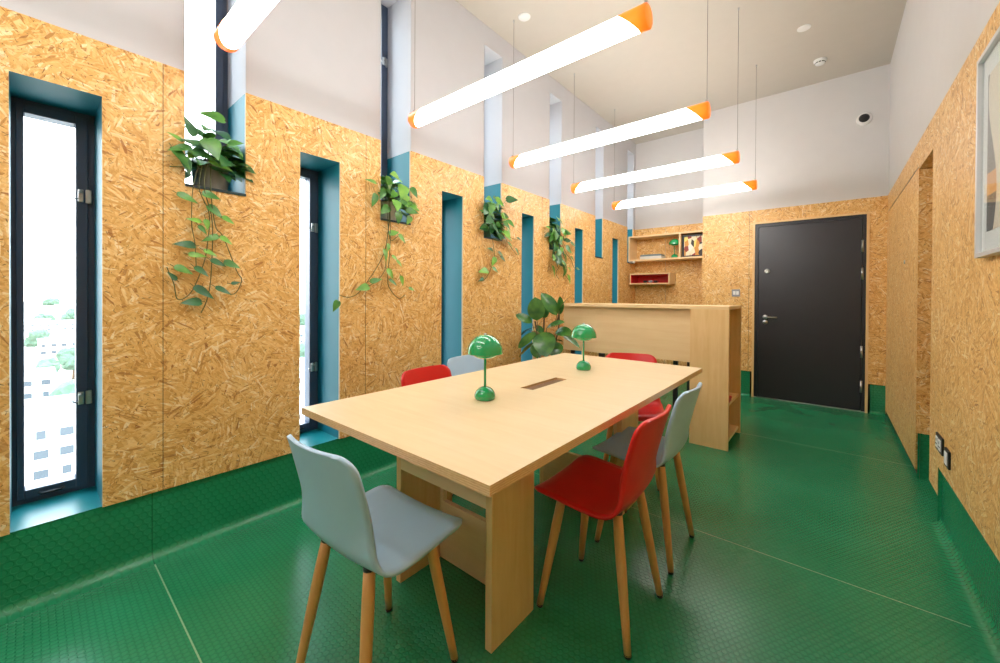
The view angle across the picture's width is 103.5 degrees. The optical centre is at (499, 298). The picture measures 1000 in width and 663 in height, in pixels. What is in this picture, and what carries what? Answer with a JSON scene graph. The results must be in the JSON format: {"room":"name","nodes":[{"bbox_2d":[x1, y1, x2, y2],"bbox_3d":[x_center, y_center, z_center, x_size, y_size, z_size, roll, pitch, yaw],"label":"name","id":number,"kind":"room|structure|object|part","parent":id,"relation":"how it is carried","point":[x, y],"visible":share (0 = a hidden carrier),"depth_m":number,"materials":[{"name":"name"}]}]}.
{"room":"meeting room","nodes":[
{"label":"meeting room","id":0,"kind":"room"},
{"bbox_2d":[0,0,635,536],"bbox_3d":[-1.042,-0.561,2.658,0.387,3.657,9.350,1,0,40],"label":"wall","id":1,"kind":"structure","parent":0,"point":[184,394],"depth_m":2.19,"materials":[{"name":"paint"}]},
{"bbox_2d":[11,96,94,506],"bbox_3d":[-1.960,0.014,1.737,0.114,1.703,0.242,1,0,40],"label":"window","id":2,"kind":"structure","parent":1,"relation":"in","point":[83,125],"depth_m":1.76,"materials":[{"name":"black metal"}]},
{"bbox_3d":[-1.941,0.831,1.706,0.031,0.013,0.079,1,0,40],"label":"pull handle","id":3,"kind":"part","parent":2,"relation":"part of","materials":[{"name":"metal"}]},
{"bbox_2d":[0,436,396,624],"bbox_3d":[-0.890,1.017,2.534,0.058,0.301,9.350,1,0,40],"label":"baseboard","id":4,"kind":"structure","parent":1,"relation":"attached to","point":[44,565],"depth_m":1.75,"materials":[{"name":"rubber"}]},
{"bbox_2d":[185,0,245,196],"bbox_3d":[-1.523,-1.369,2.046,0.368,1.683,0.250,1,0,40],"label":"window","id":5,"kind":"structure","parent":1,"relation":"in","point":[219,7],"depth_m":2.18,"materials":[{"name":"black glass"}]},
{"bbox_2d":[166,111,255,312],"bbox_3d":[-1.406,-0.419,1.963,0.328,0.974,0.312,0,0,-25],"label":"trailing plant","id":6,"kind":"object","parent":5,"relation":"on","point":[220,167],"visible":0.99,"depth_m":1.89,"materials":[{"name":"green plant"}]},
{"bbox_3d":[-1.475,-0.603,2.010,0.165,0.150,0.165,1,0,40],"label":"pot","id":7,"kind":"part","parent":6,"relation":"part of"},
{"bbox_3d":[-1.628,-1.376,2.127,0.072,1.631,0.216,1,0,40],"label":"sash","id":8,"kind":"part","parent":5,"relation":"part of","materials":[{"name":"black metal"}]},
{"bbox_3d":[-1.635,-1.377,2.139,0.075,1.671,0.250,1,0,40],"label":"frame","id":9,"kind":"part","parent":5,"relation":"part of","materials":[{"name":"metal"}]},
{"bbox_2d":[300,167,317,432],"bbox_3d":[-1.297,0.013,2.533,0.114,1.703,0.240,1,0,40],"label":"window","id":10,"kind":"structure","parent":1,"relation":"in","point":[310,177],"depth_m":2.58,"materials":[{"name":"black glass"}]},
{"bbox_2d":[381,4,410,224],"bbox_3d":[-0.854,-1.371,2.847,0.368,1.683,0.245,1,0,40],"label":"window","id":11,"kind":"structure","parent":1,"relation":"in","point":[384,10],"depth_m":2.97,"materials":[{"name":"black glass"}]},
{"bbox_2d":[333,171,419,310],"bbox_3d":[-0.772,-0.392,2.615,0.319,0.945,0.610,0,0,13],"label":"trailing plant","id":12,"kind":"object","parent":11,"relation":"on","point":[390,205],"visible":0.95,"depth_m":2.68,"materials":[{"name":"green plant"}]},
{"bbox_3d":[-0.809,-0.604,2.809,0.154,0.150,0.154,1,0,40],"label":"pot","id":13,"kind":"part","parent":12,"relation":"part of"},
{"bbox_3d":[-0.960,-1.378,2.929,0.072,1.631,0.211,1,0,40],"label":"sash","id":14,"kind":"part","parent":11,"relation":"part of","materials":[{"name":"black metal"}]},
{"bbox_3d":[-0.967,-1.378,2.941,0.075,1.671,0.245,1,0,40],"label":"frame","id":15,"kind":"part","parent":11,"relation":"part of","materials":[{"name":"metal"}]},
{"bbox_3d":[-0.195,-1.372,3.638,0.368,1.683,0.243,1,0,40],"label":"window","id":16,"kind":"structure","parent":1,"relation":"in","visible":0},
{"bbox_2d":[479,196,520,280],"bbox_3d":[0.017,-0.544,3.557,0.528,0.799,0.348,0,0,-20],"label":"trailing plant","id":17,"kind":"object","parent":16,"relation":"on","point":[490,225],"visible":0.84,"depth_m":3.49,"materials":[{"name":"green plant"}]},
{"bbox_3d":[-0.149,-0.606,3.600,0.154,0.150,0.154,1,0,40],"label":"pot","id":18,"kind":"part","parent":17,"relation":"part of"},
{"bbox_3d":[0.474,-1.374,4.440,0.368,1.683,0.240,1,0,40],"label":"window","id":19,"kind":"structure","parent":1,"relation":"in","visible":0},
{"bbox_2d":[544,216,578,281],"bbox_3d":[0.711,-0.535,4.407,0.719,0.757,0.319,0,0,-27],"label":"trailing plant","id":20,"kind":"object","parent":19,"relation":"on","point":[553,235],"visible":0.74,"depth_m":4.29,"materials":[{"name":"green plant"}]},
{"bbox_2d":[0,382,985,662],"bbox_3d":[0.413,1.183,1.513,3.383,0.001,9.450,1,0,40],"label":"floor","id":21,"kind":"structure","parent":0,"point":[812,542],"depth_m":1.61,"materials":[{"name":"rubber"}]},
{"bbox_2d":[287,434,461,662],"bbox_3d":[-0.396,0.789,1.236,0.418,0.784,0.444,1,0,37],"label":"chair","id":22,"kind":"object","parent":21,"relation":"on","point":[385,531],"visible":1,"depth_m":1.13,"materials":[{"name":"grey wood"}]},
{"bbox_3d":[-0.581,0.959,1.223,0.115,0.432,0.035,0,0,-9],"label":"leg","id":23,"kind":"part","parent":22,"relation":"part of","materials":[{"name":"brown wood"}]},
{"bbox_3d":[-0.359,0.962,1.057,0.035,0.432,0.115,0,0,-7],"label":"leg","id":24,"kind":"part","parent":22,"relation":"part of","materials":[{"name":"brown wood"}]},
{"bbox_3d":[-0.414,0.959,1.445,0.035,0.432,0.115,0,0,-7],"label":"leg","id":25,"kind":"part","parent":22,"relation":"part of","materials":[{"name":"brown wood"}]},
{"bbox_3d":[-0.193,0.961,1.279,0.115,0.432,0.035,0,0,-9],"label":"leg","id":26,"kind":"part","parent":22,"relation":"part of","materials":[{"name":"brown wood"}]},
{"bbox_2d":[401,365,452,500],"bbox_3d":[-0.279,0.784,2.115,0.444,0.784,0.418,1,0,40],"label":"chair","id":27,"kind":"object","parent":21,"relation":"on","point":[429,373],"visible":0.16,"depth_m":2.23,"materials":[{"name":"red plastic"}]},
{"bbox_3d":[-0.249,0.957,1.910,0.035,0.432,0.115,0,0,-6],"label":"leg","id":28,"kind":"part","parent":27,"relation":"part of","materials":[{"name":"brown wood"}]},
{"bbox_2d":[447,355,483,375],"bbox_3d":[-0.093,0.782,2.565,0.444,0.784,0.418,1,0,38],"label":"chair","id":29,"kind":"object","parent":21,"relation":"on","point":[463,364],"visible":0.13,"depth_m":2.69,"materials":[{"name":"grey plastic"}]},
{"bbox_2d":[301,353,701,653],"bbox_3d":[0.232,0.798,1.944,0.953,0.762,1.945,1,0,40],"label":"meeting table","id":30,"kind":"object","parent":21,"relation":"on","point":[487,454],"visible":0.83,"depth_m":1.45,"materials":[{"name":"beige wood"}]},
{"bbox_3d":[-0.343,0.809,1.731,0.028,0.736,0.243,1,0,40],"label":"leg panel","id":31,"kind":"part","parent":30,"relation":"part of","materials":[{"name":"beige wood"}]},
{"bbox_3d":[-0.085,1.046,1.654,0.471,0.258,0.022,1,0,40],"label":"cross panel","id":32,"kind":"part","parent":30,"relation":"part of","materials":[{"name":"beige wood"}]},
{"bbox_2d":[467,333,502,400],"bbox_3d":[-0.062,0.280,1.639,0.150,0.275,0.150,1,0,40],"label":"table lamp","id":33,"kind":"object","parent":30,"relation":"on","point":[484,346],"visible":1,"depth_m":1.60,"materials":[{"name":"metal"}]},
{"bbox_3d":[-0.062,0.302,1.639,0.010,0.130,0.010,1,0,40],"label":"stem","id":34,"kind":"part","parent":33,"relation":"part of","materials":[{"name":"green metal"}]},
{"bbox_3d":[-0.061,0.189,1.639,0.150,0.081,0.150,1,0,40],"label":"lamp shade","id":35,"kind":"part","parent":33,"relation":"part of","materials":[{"name":"green metal"}]},
{"bbox_3d":[0.040,0.813,1.411,0.028,0.736,0.243,1,0,40],"label":"leg panel","id":36,"kind":"part","parent":30,"relation":"part of","materials":[{"name":"beige wood"}]},
{"bbox_3d":[0.338,0.807,2.548,0.028,0.736,0.243,1,0,40],"label":"leg panel","id":37,"kind":"part","parent":30,"relation":"part of","materials":[{"name":"beige wood"}]},
{"bbox_3d":[0.460,1.045,2.308,0.471,0.258,0.022,1,0,40],"label":"cross panel","id":38,"kind":"part","parent":30,"relation":"part of","materials":[{"name":"beige wood"}]},
{"bbox_2d":[571,323,596,370],"bbox_3d":[0.491,0.278,2.315,0.150,0.275,0.150,1,0,40],"label":"table lamp","id":39,"kind":"object","parent":30,"relation":"on","point":[583,332],"visible":1,"depth_m":2.27,"materials":[{"name":"metal"}]},
{"bbox_3d":[0.491,0.301,2.315,0.010,0.130,0.010,1,0,40],"label":"stem","id":40,"kind":"part","parent":39,"relation":"part of","materials":[{"name":"green metal"}]},
{"bbox_3d":[0.491,0.187,2.314,0.150,0.081,0.150,1,0,40],"label":"lamp shade","id":41,"kind":"part","parent":39,"relation":"part of","materials":[{"name":"green metal"}]},
{"bbox_3d":[0.722,0.812,2.228,0.028,0.736,0.243,1,0,40],"label":"leg panel","id":42,"kind":"part","parent":30,"relation":"part of","materials":[{"name":"beige wood"}]},
{"bbox_2d":[516,293,579,357],"bbox_3d":[0.423,0.559,3.543,0.698,1.220,0.417,1,0,40],"label":"rubber plant","id":43,"kind":"object","parent":21,"relation":"on","point":[545,344],"visible":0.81,"depth_m":3.50,"materials":[{"name":"green plant"}]},
{"bbox_2d":[534,404,670,659],"bbox_3d":[0.409,0.791,1.529,0.444,0.784,0.418,1,0,39],"label":"chair","id":44,"kind":"object","parent":21,"relation":"on","point":[595,487],"visible":1,"depth_m":1.45,"materials":[{"name":"red plastic"}]},
{"bbox_3d":[0.200,0.962,1.520,0.115,0.432,0.035,0,0,-5],"label":"leg","id":45,"kind":"part","parent":44,"relation":"part of","materials":[{"name":"brown wood"}]},
{"bbox_3d":[0.374,0.962,1.735,0.035,0.432,0.115,0,0,-7],"label":"leg","id":46,"kind":"part","parent":44,"relation":"part of","materials":[{"name":"brown wood"}]},
{"bbox_3d":[0.417,0.964,1.346,0.035,0.432,0.115,0,0,-7],"label":"leg","id":47,"kind":"part","parent":44,"relation":"part of","materials":[{"name":"brown wood"}]},
{"bbox_3d":[0.590,0.964,1.561,0.115,0.432,0.035,0,0,-5],"label":"leg","id":48,"kind":"part","parent":44,"relation":"part of","materials":[{"name":"brown wood"}]},
{"bbox_2d":[571,350,689,405],"bbox_3d":[1.413,0.802,4.039,1.188,0.740,0.668,1,0,40],"label":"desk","id":49,"kind":"object","parent":21,"relation":"on","point":[675,391],"visible":0.04,"depth_m":3.49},
{"bbox_3d":[1.560,0.819,3.505,0.036,0.715,0.036,1,0,40],"label":"leg","id":50,"kind":"part","parent":49,"relation":"part of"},
{"bbox_3d":[1.648,0.820,3.432,0.036,0.715,0.036,1,0,40],"label":"leg","id":51,"kind":"part","parent":49,"relation":"part of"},
{"bbox_2d":[603,353,664,490],"bbox_3d":[0.878,0.787,2.656,0.418,0.784,0.444,0,0,18],"label":"chair","id":52,"kind":"object","parent":21,"relation":"on","point":[655,408],"visible":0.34,"depth_m":2.66,"materials":[{"name":"red plastic"}]},
{"bbox_3d":[0.698,0.958,2.550,0.115,0.432,0.035,0,0,-28],"label":"leg","id":53,"kind":"part","parent":52,"relation":"part of","materials":[{"name":"brown wood"}]},
{"bbox_3d":[0.961,0.960,2.466,0.035,0.432,0.115,0,0,-26],"label":"leg","id":54,"kind":"part","parent":52,"relation":"part of","materials":[{"name":"brown wood"}]},
{"bbox_2d":[592,382,701,574],"bbox_3d":[0.728,0.791,1.927,0.444,0.784,0.418,1,0,40],"label":"chair","id":55,"kind":"object","parent":21,"relation":"on","point":[677,431],"visible":0.75,"depth_m":1.77,"materials":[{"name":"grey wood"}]},
{"bbox_3d":[0.519,0.961,1.921,0.115,0.432,0.035,0,0,-4],"label":"leg","id":56,"kind":"part","parent":55,"relation":"part of","materials":[{"name":"brown wood"}]},
{"bbox_3d":[0.732,0.963,1.744,0.035,0.432,0.115,0,0,-6],"label":"leg","id":57,"kind":"part","parent":55,"relation":"part of","materials":[{"name":"brown wood"}]},
{"bbox_3d":[0.909,0.963,1.956,0.115,0.432,0.035,0,0,-4],"label":"leg","id":58,"kind":"part","parent":55,"relation":"part of","materials":[{"name":"brown wood"}]},
{"bbox_2d":[563,303,741,450],"bbox_3d":[1.368,0.614,3.736,1.496,1.120,0.557,1,0,40],"label":"counter","id":59,"kind":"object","parent":21,"relation":"on","point":[708,337],"depth_m":3.36,"materials":[{"name":"beige wood"}]},
{"bbox_3d":[1.126,0.301,3.660,1.217,0.444,0.022,1,0,40],"label":"modesty panel","id":60,"kind":"part","parent":59,"relation":"part of","materials":[{"name":"beige wood"}]},
{"bbox_2d":[564,303,741,309],"bbox_3d":[1.371,0.067,3.733,1.496,0.026,0.557,1,0,40],"label":"countertop","id":61,"kind":"structure","parent":59,"relation":"on","point":[673,306],"depth_m":3.43,"materials":[{"name":"beige wood"}]},
{"bbox_3d":[1.664,0.632,3.141,0.279,1.094,0.022,1,0,40],"label":"panel","id":62,"kind":"part","parent":59,"relation":"part of","materials":[{"name":"beige wood"}]},
{"bbox_2d":[729,424,737,440],"bbox_3d":[1.836,1.128,3.347,0.245,0.018,0.513,1,0,40],"label":"shelf","id":63,"kind":"object","parent":59,"relation":"attached to","point":[733,428],"depth_m":3.37,"materials":[{"name":"beige wood"}]},
{"bbox_2d":[729,392,738,405],"bbox_3d":[1.837,0.843,3.345,0.245,0.018,0.513,1,0,40],"label":"shelf","id":64,"kind":"object","parent":59,"relation":"attached to","point":[734,395],"depth_m":3.40,"materials":[{"name":"beige wood"}]},
{"bbox_3d":[2.006,0.631,3.552,0.279,1.094,0.022,1,0,40],"label":"panel","id":65,"kind":"part","parent":59,"relation":"part of","materials":[{"name":"beige wood"}]},
{"bbox_2d":[455,0,906,143],"bbox_3d":[0.255,-2.426,1.573,3.963,0.100,9.550,1,0,40],"label":"ceiling","id":66,"kind":"structure","parent":0,"point":[662,69],"depth_m":3.71,"materials":[{"name":"paint"}]},
{"bbox_2d":[214,0,278,52],"bbox_3d":[-0.649,-1.746,1.293,1.535,1.266,0.098,1,0,40],"label":"pendant light","id":67,"kind":"object","parent":66,"relation":"hanging from","point":[245,16],"visible":1,"depth_m":1.62,"materials":[{"name":"plastic"}]},
{"bbox_2d":[518,12,529,21],"bbox_3d":[0.206,-2.383,3.339,0.104,0.009,0.104,1,0,40],"label":"ceiling disc","id":68,"kind":"object","parent":66,"relation":"attached to","point":[524,16],"visible":1,"depth_m":3.33,"materials":[{"name":"white plastic"}]},
{"bbox_2d":[408,0,652,128],"bbox_3d":[0.023,-1.748,2.100,1.535,1.266,0.098,1,0,40],"label":"pendant light","id":69,"kind":"object","parent":66,"relation":"hanging from","point":[639,19],"visible":1,"depth_m":1.90,"materials":[{"name":"metal"}]},
{"bbox_2d":[509,11,710,168],"bbox_3d":[0.696,-1.749,2.906,1.535,1.266,0.098,1,0,40],"label":"pendant light","id":70,"kind":"object","parent":66,"relation":"hanging from","point":[702,111],"visible":1,"depth_m":2.75,"materials":[{"name":"metal"}]},
{"bbox_2d":[514,108,701,167],"bbox_3d":[0.692,-1.165,2.910,1.487,0.092,0.092,1,0,40],"label":"diffuser","id":71,"kind":"object","parent":70,"relation":"attached to","point":[686,115],"depth_m":2.77,"materials":[{"name":"white plastic"}]},
{"bbox_2d":[571,7,739,192],"bbox_3d":[1.368,-1.750,3.713,1.535,1.266,0.098,1,0,40],"label":"pendant light","id":72,"kind":"object","parent":66,"relation":"hanging from","point":[731,157],"visible":1,"depth_m":3.57,"materials":[{"name":"metal"}]},
{"bbox_2d":[575,155,732,192],"bbox_3d":[1.365,-1.166,3.716,1.487,0.092,0.092,1,0,40],"label":"diffuser","id":73,"kind":"object","parent":72,"relation":"attached to","point":[718,160],"depth_m":3.61,"materials":[{"name":"white plastic"}]},
{"bbox_2d":[612,65,756,209],"bbox_3d":[2.028,-1.752,4.504,1.535,1.266,0.098,1,0,40],"label":"pendant light","id":74,"kind":"object","parent":66,"relation":"hanging from","point":[747,185],"visible":1,"depth_m":4.39,"materials":[{"name":"metal"}]},
{"bbox_2d":[616,182,751,208],"bbox_3d":[2.024,-1.168,4.508,1.487,0.092,0.092,1,0,40],"label":"diffuser","id":75,"kind":"object","parent":74,"relation":"attached to","point":[742,186],"depth_m":4.41,"materials":[{"name":"white plastic"}]},
{"bbox_2d":[797,24,810,31],"bbox_3d":[2.667,-2.370,3.459,0.100,0.008,0.100,1,0,40],"label":"ceiling disc","id":76,"kind":"object","parent":66,"relation":"attached to","point":[805,27],"visible":1,"depth_m":3.46,"materials":[{"name":"white plastic"}]},
{"bbox_2d":[813,57,826,65],"bbox_3d":[3.184,-2.352,3.924,0.104,0.046,0.104,1,0,40],"label":"smoke detector","id":77,"kind":"object","parent":66,"relation":"attached to","point":[821,60],"visible":1,"depth_m":3.90,"materials":[{"name":"white plastic"}]},
{"bbox_2d":[635,64,918,409],"bbox_3d":[3.080,-0.554,5.064,3.863,3.657,0.575,1,0,40],"label":"wall","id":78,"kind":"structure","parent":0,"point":[814,159],"depth_m":4.66,"materials":[{"name":"paint"}]},
{"bbox_2d":[630,272,675,284],"bbox_3d":[2.248,-0.290,5.817,0.572,0.160,0.285,1,0,40],"label":"box shelf","id":79,"kind":"object","parent":78,"relation":"attached to","point":[668,278],"visible":1,"depth_m":5.85,"materials":[{"name":"wood"}]},
{"bbox_2d":[628,230,702,262],"bbox_3d":[2.417,-0.736,5.675,1.053,0.370,0.285,1,0,40],"label":"wall shelf","id":80,"kind":"object","parent":78,"relation":"attached to","point":[632,241],"visible":0.73,"depth_m":5.69,"materials":[{"name":"beige wood"}]},
{"bbox_2d":[640,254,665,258],"bbox_3d":[2.242,-0.610,5.789,0.310,0.066,0.195,1,0,40],"label":"book","id":81,"kind":"object","parent":80,"relation":"on","point":[649,256],"visible":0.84,"depth_m":5.71,"materials":[{"name":"paper"}]},
{"bbox_3d":[2.240,-0.630,5.794,0.290,0.026,0.190,1,0,40],"label":"lid","id":82,"kind":"part","parent":81,"relation":"part of","materials":[{"name":"white paper"}]},
{"bbox_2d":[669,238,678,257],"bbox_3d":[2.453,-0.712,5.544,0.150,0.275,0.150,1,0,40],"label":"table lamp","id":83,"kind":"object","parent":80,"relation":"on","point":[674,242],"visible":0.91,"depth_m":5.51,"materials":[{"name":"metal"}]},
{"bbox_3d":[2.454,-0.803,5.543,0.150,0.081,0.150,1,0,40],"label":"lamp shade","id":84,"kind":"part","parent":83,"relation":"part of","materials":[{"name":"green metal"}]},
{"bbox_2d":[682,234,702,256],"bbox_3d":[2.647,-0.722,5.383,0.290,0.300,0.022,1,0,40],"label":"framed picture","id":85,"kind":"object","parent":80,"relation":"on","point":[691,244],"visible":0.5,"depth_m":5.39},
{"bbox_2d":[732,289,739,296],"bbox_3d":[2.894,-0.070,4.838,0.088,0.088,0.012,1,0,40],"label":"light switch","id":86,"kind":"object","parent":78,"relation":"attached to","point":[735,292],"visible":1,"depth_m":4.83,"materials":[{"name":"grey plastic"}]},
{"bbox_2d":[751,211,869,412],"bbox_3d":[3.438,0.138,4.428,1.023,2.085,0.184,1,0,40],"label":"door","id":87,"kind":"structure","parent":78,"relation":"in","point":[810,275],"depth_m":4.38,"materials":[{"name":"paint"}]},
{"bbox_3d":[3.145,0.216,4.600,0.146,0.052,0.072,1,0,40],"label":"lever handle","id":88,"kind":"part","parent":87,"relation":"part of","materials":[{"name":"metal"}]},
{"bbox_2d":[741,370,884,415],"bbox_3d":[3.250,1.028,4.541,1.706,0.301,0.039,1,0,40],"label":"baseboard","id":89,"kind":"structure","parent":78,"relation":"attached to","point":[877,392],"depth_m":4.07,"materials":[{"name":"rubber"}]},
{"bbox_2d":[856,112,871,125],"bbox_3d":[3.766,-1.865,4.079,0.124,0.124,0.068,1,0,40],"label":"sensor","id":90,"kind":"object","parent":78,"relation":"attached to","point":[862,119],"visible":1,"depth_m":4.07,"materials":[{"name":"white plastic"}]},
{"bbox_2d":[885,0,999,561],"bbox_3d":[1.460,-0.584,0.572,0.600,3.557,9.550,1,0,40],"label":"wall","id":91,"kind":"structure","parent":0,"point":[939,45],"depth_m":1.92,"materials":[{"name":"paint"}]},
{"bbox_2d":[886,168,918,468],"bbox_3d":[3.340,0.131,3.295,0.024,2.003,1.775,1,0,40],"label":"door","id":92,"kind":"structure","parent":91,"relation":"in","point":[902,249],"depth_m":3.09,"materials":[{"name":"wood"}]},
{"bbox_2d":[935,432,943,455],"bbox_3d":[2.265,0.748,2.034,0.014,0.086,0.148,1,0,40],"label":"wall socket","id":93,"kind":"object","parent":91,"relation":"attached to","point":[939,441],"visible":0.99,"depth_m":2.00,"materials":[{"name":"white plastic"}]},
{"bbox_2d":[935,435,937,447],"bbox_3d":[2.284,0.748,2.063,0.004,0.056,0.048,1,0,40],"label":"outlet","id":94,"kind":"object","parent":93,"relation":"attached to","point":[936,436],"depth_m":2.06,"materials":[{"name":"white plastic"}]},
{"bbox_2d":[938,439,940,451],"bbox_3d":[2.241,0.748,2.010,0.004,0.056,0.048,1,0,40],"label":"outlet","id":95,"kind":"object","parent":93,"relation":"attached to","point":[939,440],"depth_m":2.00,"materials":[{"name":"white plastic"}]},
{"bbox_2d":[944,447,950,469],"bbox_3d":[2.154,0.770,1.901,0.012,0.086,0.088,1,0,40],"label":"socket","id":96,"kind":"object","parent":91,"relation":"attached to","point":[947,454],"visible":1,"depth_m":1.88,"materials":[{"name":"white plastic"}]},
{"bbox_2d":[925,474,999,662],"bbox_3d":[0.256,1.042,-0.358,0.058,0.301,6.376,1,0,40],"label":"baseboard","id":97,"kind":"structure","parent":91,"relation":"attached to","point":[973,569],"depth_m":1.59,"materials":[{"name":"rubber"}]},
{"bbox_2d":[974,26,999,257],"bbox_3d":[1.600,-0.523,1.231,0.028,0.742,0.662,1,0,40],"label":"framed print","id":98,"kind":"object","parent":91,"relation":"attached to","point":[987,157],"visible":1,"depth_m":1.42,"materials":[{"name":"white paper"}]},
{"label":"outside","id":99,"kind":"structure","parent":0,"visible":0},
{"bbox_2d":[24,300,304,387],"bbox_3d":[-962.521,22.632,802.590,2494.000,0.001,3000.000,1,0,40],"label":"ground","id":100,"kind":"structure","parent":99,"point":[30,353],"depth_m":211.24,"materials":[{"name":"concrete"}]},
{"bbox_2d":[24,329,50,354],"bbox_3d":[-250.398,23.387,213.910,10.490,14.080,10.235,1,0,40],"label":"tree","id":101,"kind":"object","parent":100,"relation":"on","point":[31,340],"visible":0.83,"depth_m":210.88,"materials":[{"name":"green plant"}]},
{"bbox_3d":[-250.387,21.323,213.896,10.490,9.951,10.235,1,0,40],"label":"crown","id":102,"kind":"part","parent":101,"relation":"part of","materials":[{"name":"green plant"}]},
{"bbox_2d":[24,363,55,406],"bbox_3d":[-119.129,24.184,99.373,10.550,15.400,9.400,1,0,40],"label":"apartment block","id":103,"kind":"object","parent":100,"relation":"on","point":[38,382],"visible":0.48,"depth_m":97.94,"materials":[{"name":"concrete"}]},
{"bbox_2d":[34,313,55,319],"bbox_3d":[-408.373,20.730,353.969,12.414,15.827,13.256,1,0,40],"label":"tree","id":104,"kind":"object","parent":100,"relation":"on","point":[40,315],"visible":0.45,"depth_m":352.03,"materials":[{"name":"green plant"}]},
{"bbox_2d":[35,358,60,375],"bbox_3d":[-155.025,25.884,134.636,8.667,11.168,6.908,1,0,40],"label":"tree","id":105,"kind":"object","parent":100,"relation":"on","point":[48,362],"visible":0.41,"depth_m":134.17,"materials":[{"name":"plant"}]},
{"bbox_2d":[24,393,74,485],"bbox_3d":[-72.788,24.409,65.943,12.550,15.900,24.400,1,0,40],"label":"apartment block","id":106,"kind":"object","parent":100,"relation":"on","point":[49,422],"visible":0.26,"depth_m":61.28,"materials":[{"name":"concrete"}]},
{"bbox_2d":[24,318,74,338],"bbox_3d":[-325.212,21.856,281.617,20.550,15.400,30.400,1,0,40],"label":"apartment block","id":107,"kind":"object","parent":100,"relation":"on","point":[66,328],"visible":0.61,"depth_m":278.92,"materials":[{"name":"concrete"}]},
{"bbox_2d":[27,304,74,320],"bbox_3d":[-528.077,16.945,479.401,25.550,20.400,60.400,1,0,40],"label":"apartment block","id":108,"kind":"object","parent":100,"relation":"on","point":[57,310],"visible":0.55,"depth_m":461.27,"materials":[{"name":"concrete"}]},
{"bbox_2d":[42,298,59,305],"bbox_3d":[-676.155,11.914,594.075,20.065,27.388,18.313,1,0,40],"label":"tree","id":109,"kind":"object","parent":100,"relation":"on","point":[49,301],"visible":0.69,"depth_m":589.84,"materials":[{"name":"green plant"}]},
{"bbox_2d":[37,334,74,368],"bbox_3d":[-199.385,23.478,178.008,14.550,14.900,12.400,1,0,40],"label":"apartment block","id":110,"kind":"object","parent":100,"relation":"on","point":[47,347],"visible":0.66,"depth_m":172.58,"materials":[{"name":"concrete"}]},
{"bbox_2d":[49,379,74,396],"bbox_3d":[-95.133,25.104,87.271,9.929,14.012,7.924,1,0,40],"label":"tree","id":111,"kind":"object","parent":100,"relation":"on","point":[68,387],"visible":0.03,"depth_m":86.35,"materials":[{"name":"green plant"}]},
{"bbox_2d":[56,347,74,378],"bbox_3d":[-166.204,25.015,152.978,10.443,12.547,8.122,1,0,40],"label":"tree","id":112,"kind":"object","parent":100,"relation":"on","point":[65,357],"visible":0.72,"depth_m":150.47,"materials":[{"name":"green plant"}]},
{"bbox_2d":[61,308,74,319],"bbox_3d":[-412.964,18.724,379.586,13.403,19.460,13.490,1,0,40],"label":"tree","id":113,"kind":"object","parent":100,"relation":"on","point":[69,314],"visible":0.64,"depth_m":375.56,"materials":[{"name":"green plant"}]},
{"bbox_2d":[300,357,304,420],"bbox_3d":[-50.754,24.030,104.858,12.550,16.400,22.400,1,0,40],"label":"apartment block","id":114,"kind":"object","parent":100,"relation":"on","point":[302,360],"visible":0.03,"depth_m":97.80,"materials":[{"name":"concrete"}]},
{"bbox_2d":[300,326,304,342],"bbox_3d":[-107.314,23.023,211.909,16.550,16.400,34.400,1,0,40],"label":"apartment block","id":115,"kind":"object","parent":100,"relation":"on","point":[302,328],"visible":0.12,"depth_m":205.44,"materials":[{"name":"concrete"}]},
{"bbox_2d":[300,341,304,357],"bbox_3d":[-73.202,23.479,147.990,11.712,16.730,12.593,1,0,40],"label":"tree","id":116,"kind":"object","parent":100,"relation":"on","point":[302,345],"visible":0.13,"depth_m":143.49,"materials":[{"name":"plant"}]},
{"bbox_2d":[300,313,304,325],"bbox_3d":[-146.397,20.478,294.075,14.625,20.039,13.281,1,0,40],"label":"tree","id":117,"kind":"object","parent":100,"relation":"on","point":[302,315],"visible":0.26,"depth_m":288.10,"materials":[{"name":"plant"}]}
]}

